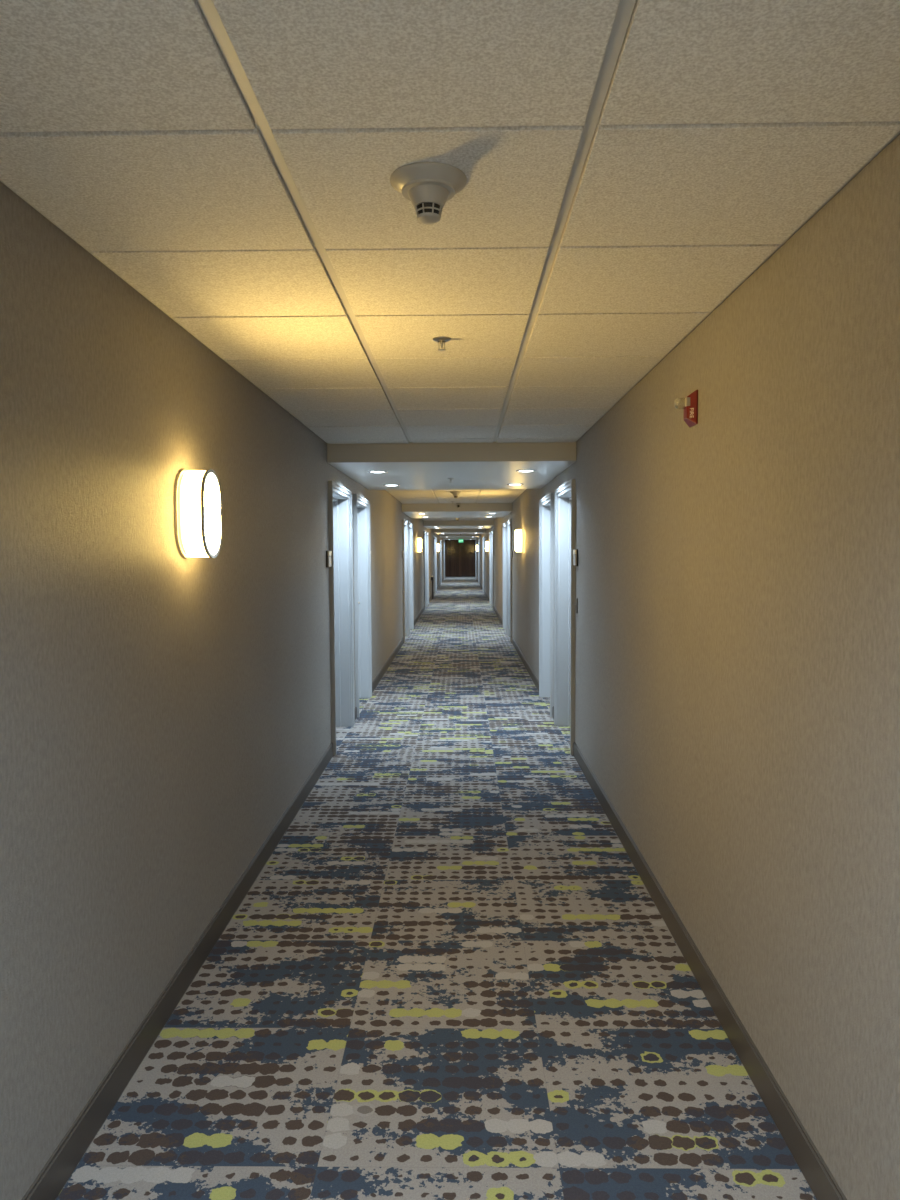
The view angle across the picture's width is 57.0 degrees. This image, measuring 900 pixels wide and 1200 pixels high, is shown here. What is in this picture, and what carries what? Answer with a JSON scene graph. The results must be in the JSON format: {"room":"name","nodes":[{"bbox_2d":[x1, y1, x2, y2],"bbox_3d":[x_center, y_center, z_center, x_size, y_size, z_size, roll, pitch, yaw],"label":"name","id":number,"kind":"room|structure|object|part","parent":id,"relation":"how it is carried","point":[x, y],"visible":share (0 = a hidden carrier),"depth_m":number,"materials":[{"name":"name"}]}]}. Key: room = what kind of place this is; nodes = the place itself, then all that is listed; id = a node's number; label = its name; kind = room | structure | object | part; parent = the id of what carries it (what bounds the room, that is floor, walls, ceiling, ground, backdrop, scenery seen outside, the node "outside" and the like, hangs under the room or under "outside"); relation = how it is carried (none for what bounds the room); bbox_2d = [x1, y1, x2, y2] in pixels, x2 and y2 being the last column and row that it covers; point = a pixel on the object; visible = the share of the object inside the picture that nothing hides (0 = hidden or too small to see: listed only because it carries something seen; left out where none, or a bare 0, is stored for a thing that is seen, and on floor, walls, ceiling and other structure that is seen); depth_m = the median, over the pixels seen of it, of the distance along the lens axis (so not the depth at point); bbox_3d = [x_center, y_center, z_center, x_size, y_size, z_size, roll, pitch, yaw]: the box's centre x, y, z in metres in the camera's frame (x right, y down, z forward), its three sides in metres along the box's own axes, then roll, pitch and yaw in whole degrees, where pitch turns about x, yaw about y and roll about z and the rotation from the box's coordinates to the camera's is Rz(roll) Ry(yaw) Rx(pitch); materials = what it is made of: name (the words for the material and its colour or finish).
{"room":"hotel corridor","nodes":[
{"label":"hotel corridor","id":0,"kind":"room"},
{"bbox_2d":[0,181,444,1199],"bbox_3d":[-0.795,-0.936,21.295,0.220,2.418,56.600,0,3,1],"label":"wall","id":1,"kind":"structure","parent":0,"point":[162,711],"depth_m":2.38,"materials":[{"name":"beige paint"}]},
{"bbox_2d":[174,469,221,557],"bbox_3d":[-0.888,-0.304,2.930,0.100,0.312,0.212,0,3,1],"label":"wall sconce","id":2,"kind":"object","parent":1,"relation":"attached to","point":[197,494],"visible":1,"depth_m":2.85,"materials":[{"name":"white glass"}]},
{"bbox_3d":[-0.933,-0.303,2.930,0.010,0.312,0.212,0,3,1],"label":"plate","id":3,"kind":"part","parent":2,"relation":"part of","materials":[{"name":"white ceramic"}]},
{"bbox_3d":[-0.843,-0.304,2.929,0.004,0.288,0.188,0,3,1],"label":"glass","id":4,"kind":"part","parent":2,"relation":"part of","materials":[{"name":"white glass"}]},
{"bbox_2d":[21,577,443,1199],"bbox_3d":[-0.674,0.226,21.262,0.012,0.101,56.400,0,3,1],"label":"baseboard","id":5,"kind":"structure","parent":1,"relation":"attached to","point":[58,1169],"depth_m":2.58,"materials":[{"name":"brown rubber"}]},
{"bbox_2d":[326,551,331,566],"bbox_3d":[-0.884,-0.300,6.051,0.022,0.120,0.120,0,3,1],"label":"room sign","id":6,"kind":"object","parent":1,"relation":"attached to","point":[328,553],"visible":1,"depth_m":5.99,"materials":[{"name":"black plastic"}]},
{"bbox_3d":[-0.880,-0.281,6.053,0.010,0.077,0.116,0,3,1],"label":"number plate","id":7,"kind":"part","parent":6,"relation":"part of","materials":[{"name":"grey metal"}]},
{"bbox_2d":[328,481,354,754],"bbox_3d":[-0.975,0.111,6.707,0.247,2.050,1.098,0,3,1],"label":"door","id":8,"kind":"structure","parent":1,"relation":"in","point":[339,497],"depth_m":7.17,"materials":[{"name":"paint"}]},
{"bbox_2d":[353,494,371,716],"bbox_3d":[-0.956,0.027,8.125,0.247,2.050,1.098,0,3,1],"label":"door","id":9,"kind":"structure","parent":1,"relation":"in","point":[361,506],"depth_m":8.59,"materials":[{"name":"paint"}]},
{"bbox_2d":[402,520,408,642],"bbox_3d":[-0.871,-0.340,14.323,0.247,2.050,1.098,0,3,1],"label":"door","id":10,"kind":"structure","parent":1,"relation":"in","point":[405,561],"depth_m":14.78,"materials":[{"name":"paint"}]},
{"bbox_2d":[408,523,413,633],"bbox_3d":[-0.852,-0.423,15.741,0.247,2.050,1.098,0,3,1],"label":"door","id":11,"kind":"structure","parent":1,"relation":"in","point":[410,526],"depth_m":16.21,"materials":[{"name":"paint"}]},
{"bbox_2d":[417,538,421,551],"bbox_3d":[-0.678,-1.208,18.221,0.100,0.312,0.212,0,3,1],"label":"wall sconce","id":12,"kind":"object","parent":1,"relation":"attached to","point":[419,540],"visible":0.99,"depth_m":18.14,"materials":[{"name":"white glass"}]},
{"bbox_2d":[423,531,426,609],"bbox_3d":[-0.765,-0.796,22.049,0.247,2.050,1.098,0,3,1],"label":"door","id":13,"kind":"structure","parent":1,"relation":"in","point":[424,532],"depth_m":22.52,"materials":[{"name":"paint"}]},
{"bbox_2d":[426,532,428,603],"bbox_3d":[-0.746,-0.880,23.466,0.247,2.050,1.098,0,3,1],"label":"door","id":14,"kind":"structure","parent":1,"relation":"in","point":[427,533],"depth_m":23.97,"materials":[{"name":"paint"}]},
{"bbox_2d":[434,536,435,593],"bbox_3d":[-0.658,-1.257,29.835,0.247,2.050,1.098,0,3,1],"label":"door","id":15,"kind":"structure","parent":1,"relation":"in","point":[434,536],"depth_m":29.34,"materials":[{"name":"paint"}]},
{"bbox_2d":[435,537,436,590],"bbox_3d":[-0.639,-1.341,31.252,0.247,2.050,1.098,0,3,1],"label":"door","id":16,"kind":"structure","parent":1,"relation":"in","point":[435,537],"depth_m":31.75,"materials":[{"name":"paint"}]},
{"bbox_2d":[439,539,440,583],"bbox_3d":[-0.551,-1.717,37.620,0.247,2.050,1.098,0,3,1],"label":"door","id":17,"kind":"structure","parent":1,"relation":"in","point":[439,539],"depth_m":38.11,"materials":[{"name":"paint"}]},
{"bbox_2d":[441,545,441,582],"bbox_3d":[-0.532,-1.801,39.038,0.247,2.050,1.098,0,3,1],"label":"door","id":18,"kind":"structure","parent":1,"relation":"in","point":[441,545],"depth_m":39.57,"materials":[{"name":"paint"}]},
{"bbox_2d":[443,541,443,576],"bbox_3d":[-0.443,-2.184,45.506,0.247,2.050,1.098,0,3,1],"label":"door","id":19,"kind":"structure","parent":1,"relation":"in","point":[443,541],"depth_m":44.95,"materials":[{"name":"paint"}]},
{"bbox_2d":[444,542,444,577],"bbox_3d":[-0.424,-2.268,46.923,0.247,2.050,1.098,0,3,1],"label":"door","id":20,"kind":"structure","parent":1,"relation":"in","point":[444,542],"depth_m":47.16,"materials":[{"name":"paint"}]},
{"bbox_2d":[56,577,816,1199],"bbox_3d":[0.229,0.297,21.253,2.248,0.050,56.600,0,3,1],"label":"floor","id":21,"kind":"structure","parent":0,"point":[450,975],"depth_m":2.77,"materials":[{"name":"carpet"}]},
{"bbox_2d":[431,577,433,598],"bbox_3d":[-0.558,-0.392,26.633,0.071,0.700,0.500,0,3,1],"label":"console table","id":22,"kind":"object","parent":21,"relation":"on","point":[432,578],"visible":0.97,"depth_m":26.41,"materials":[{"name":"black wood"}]},
{"bbox_2d":[0,0,899,528],"bbox_3d":[0.217,-2.087,21.113,2.018,0.109,56.600,0,3,1],"label":"ceiling","id":23,"kind":"structure","parent":0,"point":[724,126],"depth_m":1.71,"materials":[{"name":"tile"}]},
{"bbox_2d":[390,162,466,224],"bbox_3d":[-0.045,-0.844,1.754,0.163,0.090,0.163,0,3,1],"label":"smoke detector","id":24,"kind":"object","parent":23,"relation":"attached to","point":[428,185],"visible":1,"depth_m":1.72,"materials":[{"name":"beige plastic"}]},
{"bbox_2d":[433,336,450,350],"bbox_3d":[-0.030,-0.946,3.070,0.068,0.041,0.068,0,3,1],"label":"sprinkler","id":25,"kind":"object","parent":23,"relation":"attached to","point":[441,339],"visible":1,"depth_m":3.06,"materials":[{"name":"silver metal"}]},
{"bbox_2d":[450,491,461,497],"bbox_3d":[0.077,-1.389,10.977,0.163,0.090,0.163,0,3,1],"label":"smoke detector","id":26,"kind":"object","parent":23,"relation":"attached to","point":[455,493],"visible":1,"depth_m":10.94,"materials":[{"name":"beige plastic"}]},
{"bbox_2d":[327,442,575,489],"bbox_3d":[0.029,-1.173,7.409,1.818,0.167,2.730,0,3,1],"label":"ceiling","id":27,"kind":"structure","parent":0,"point":[411,466],"depth_m":6.22,"materials":[{"name":"white paint"}]},
{"bbox_2d":[368,471,387,472],"bbox_3d":[-0.590,-1.042,6.759,0.164,0.009,0.164,0,3,1],"label":"recessed light","id":28,"kind":"object","parent":27,"relation":"in","point":[368,471],"visible":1,"depth_m":6.74,"materials":[{"name":"glass"}]},
{"bbox_2d":[516,470,535,471],"bbox_3d":[0.620,-1.048,6.742,0.164,0.009,0.164,0,3,1],"label":"recessed light","id":29,"kind":"object","parent":27,"relation":"in","point":[516,470],"visible":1,"depth_m":6.72,"materials":[{"name":"glass"}]},
{"bbox_2d":[402,503,511,517],"bbox_3d":[0.134,-1.623,15.025,1.818,0.167,2.730,0,3,1],"label":"ceiling","id":30,"kind":"structure","parent":0,"point":[432,510],"depth_m":13.67,"materials":[{"name":"white paint"}]},
{"bbox_2d":[423,520,493,528],"bbox_3d":[0.240,-2.080,22.751,1.818,0.167,2.730,0,3,1],"label":"ceiling","id":31,"kind":"structure","parent":0,"point":[460,524],"depth_m":21.40,"materials":[{"name":"white paint"}]},
{"bbox_2d":[433,529,484,533],"bbox_3d":[0.346,-2.540,30.536,1.818,0.167,2.730,0,3,1],"label":"ceiling","id":32,"kind":"structure","parent":0,"point":[436,531],"depth_m":29.18,"materials":[{"name":"white paint"}]},
{"bbox_2d":[439,534,479,536],"bbox_3d":[0.453,-3.001,38.322,1.818,0.167,2.730,0,3,1],"label":"ceiling","id":33,"kind":"structure","parent":0,"point":[440,535],"depth_m":36.97,"materials":[{"name":"white paint"}]},
{"bbox_2d":[443,537,476,539],"bbox_3d":[0.561,-3.467,46.208,1.818,0.167,2.730,0,3,1],"label":"ceiling","id":34,"kind":"structure","parent":0,"point":[444,538],"depth_m":44.85,"materials":[{"name":"white paint"}]},
{"bbox_2d":[445,540,475,576],"bbox_3d":[0.610,-2.605,49.429,1.818,2.418,0.200,0,3,1],"label":"wall","id":35,"kind":"structure","parent":0,"point":[460,558],"depth_m":49.34,"materials":[{"name":"brown wood"}]},
{"bbox_2d":[475,134,899,1199],"bbox_3d":[1.243,-0.945,21.266,0.220,2.418,56.600,0,3,1],"label":"wall","id":36,"kind":"structure","parent":0,"point":[737,572],"depth_m":2.19,"materials":[{"name":"beige paint"}]},
{"bbox_2d":[0,0,899,519],"bbox_3d":[0.217,-2.047,21.115,1.818,0.013,56.400,0,3,1],"label":"ceiling grid","id":37,"kind":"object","parent":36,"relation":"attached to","point":[625,9],"depth_m":1.74,"materials":[{"name":"white metal"}]},
{"bbox_2d":[476,541,476,578],"bbox_3d":[1.557,-2.193,45.478,0.247,2.050,1.098,0,3,1],"label":"door","id":38,"kind":"structure","parent":36,"relation":"in","point":[476,541],"depth_m":44.94,"materials":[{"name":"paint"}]},
{"bbox_2d":[478,540,478,582],"bbox_3d":[1.469,-1.810,39.010,0.247,2.050,1.098,0,3,1],"label":"door","id":39,"kind":"structure","parent":36,"relation":"in","point":[478,540],"depth_m":39.53,"materials":[{"name":"paint"}]},
{"bbox_2d":[479,539,479,583],"bbox_3d":[1.449,-1.726,37.592,0.247,2.050,1.098,0,3,1],"label":"door","id":40,"kind":"structure","parent":36,"relation":"in","point":[479,539],"depth_m":38.08,"materials":[{"name":"paint"}]},
{"bbox_2d":[482,537,483,591],"bbox_3d":[1.362,-1.350,31.224,0.247,2.050,1.098,0,3,1],"label":"door","id":41,"kind":"structure","parent":36,"relation":"in","point":[482,537],"depth_m":30.72,"materials":[{"name":"paint"}]},
{"bbox_2d":[483,536,484,593],"bbox_3d":[1.343,-1.266,29.807,0.247,2.050,1.098,0,3,1],"label":"door","id":42,"kind":"structure","parent":36,"relation":"in","point":[484,536],"depth_m":29.29,"materials":[{"name":"paint"}]},
{"bbox_2d":[489,532,490,603],"bbox_3d":[1.255,-0.889,23.438,0.247,2.050,1.098,0,3,1],"label":"door","id":43,"kind":"structure","parent":36,"relation":"in","point":[490,532],"depth_m":23.95,"materials":[{"name":"paint"}]},
{"bbox_2d":[491,531,493,609],"bbox_3d":[1.236,-0.805,22.021,0.247,2.050,1.098,0,3,1],"label":"door","id":44,"kind":"structure","parent":36,"relation":"in","point":[492,532],"depth_m":22.49,"materials":[{"name":"paint"}]},
{"bbox_2d":[503,522,506,633],"bbox_3d":[1.149,-0.432,15.713,0.247,2.050,1.098,0,3,1],"label":"door","id":45,"kind":"structure","parent":36,"relation":"in","point":[505,523],"depth_m":16.18,"materials":[{"name":"paint"}]},
{"bbox_2d":[507,519,511,641],"bbox_3d":[1.130,-0.348,14.295,0.247,2.050,1.098,0,3,1],"label":"door","id":46,"kind":"structure","parent":36,"relation":"in","point":[509,522],"depth_m":14.74,"materials":[{"name":"paint"}]},
{"bbox_2d":[515,529,522,551],"bbox_3d":[0.944,-0.808,11.310,0.100,0.312,0.212,0,3,1],"label":"wall sconce","id":47,"kind":"object","parent":36,"relation":"attached to","point":[518,533],"visible":1,"depth_m":11.22,"materials":[{"name":"white glass"}]},
{"bbox_2d":[539,493,553,716],"bbox_3d":[1.045,0.018,8.097,0.247,2.050,1.098,0,3,1],"label":"door","id":48,"kind":"structure","parent":36,"relation":"in","point":[546,504],"depth_m":8.56,"materials":[{"name":"paint"}]},
{"bbox_2d":[554,479,575,754],"bbox_3d":[1.025,0.102,6.679,0.247,2.050,1.098,0,3,1],"label":"door","id":49,"kind":"structure","parent":36,"relation":"in","point":[565,495],"depth_m":7.14,"materials":[{"name":"paint"}]},
{"bbox_2d":[573,549,577,565],"bbox_3d":[0.912,-0.308,6.025,0.022,0.120,0.120,0,3,1],"label":"room sign","id":50,"kind":"object","parent":36,"relation":"attached to","point":[575,551],"visible":1,"depth_m":5.97,"materials":[{"name":"black plastic"}]},
{"bbox_3d":[0.908,-0.289,6.028,0.010,0.077,0.116,0,3,1],"label":"number plate","id":51,"kind":"part","parent":50,"relation":"part of","materials":[{"name":"silver metal"}]},
{"bbox_2d":[573,598,577,612],"bbox_3d":[0.911,0.040,6.031,0.026,0.110,0.070,0,3,1],"label":"switch plate","id":52,"kind":"object","parent":36,"relation":"attached to","point":[576,599],"visible":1,"depth_m":6.01,"materials":[{"name":"grey metal"}]},
{"bbox_3d":[0.920,0.040,6.031,0.008,0.110,0.070,0,3,1],"label":"plate","id":53,"kind":"part","parent":52,"relation":"part of","materials":[{"name":"grey metal"}]},
{"bbox_2d":[475,575,846,1199],"bbox_3d":[1.132,0.218,21.236,0.012,0.101,56.400,0,3,1],"label":"baseboard","id":54,"kind":"structure","parent":36,"relation":"attached to","point":[817,1174],"depth_m":2.57,"materials":[{"name":"brown rubber"}]},
{"bbox_2d":[674,390,697,427],"bbox_3d":[0.843,-0.686,2.978,0.070,0.120,0.090,0,3,1],"label":"fire alarm strobe","id":55,"kind":"object","parent":36,"relation":"attached to","point":[689,403],"visible":1,"depth_m":2.95,"materials":[{"name":"red plastic"}]}
]}

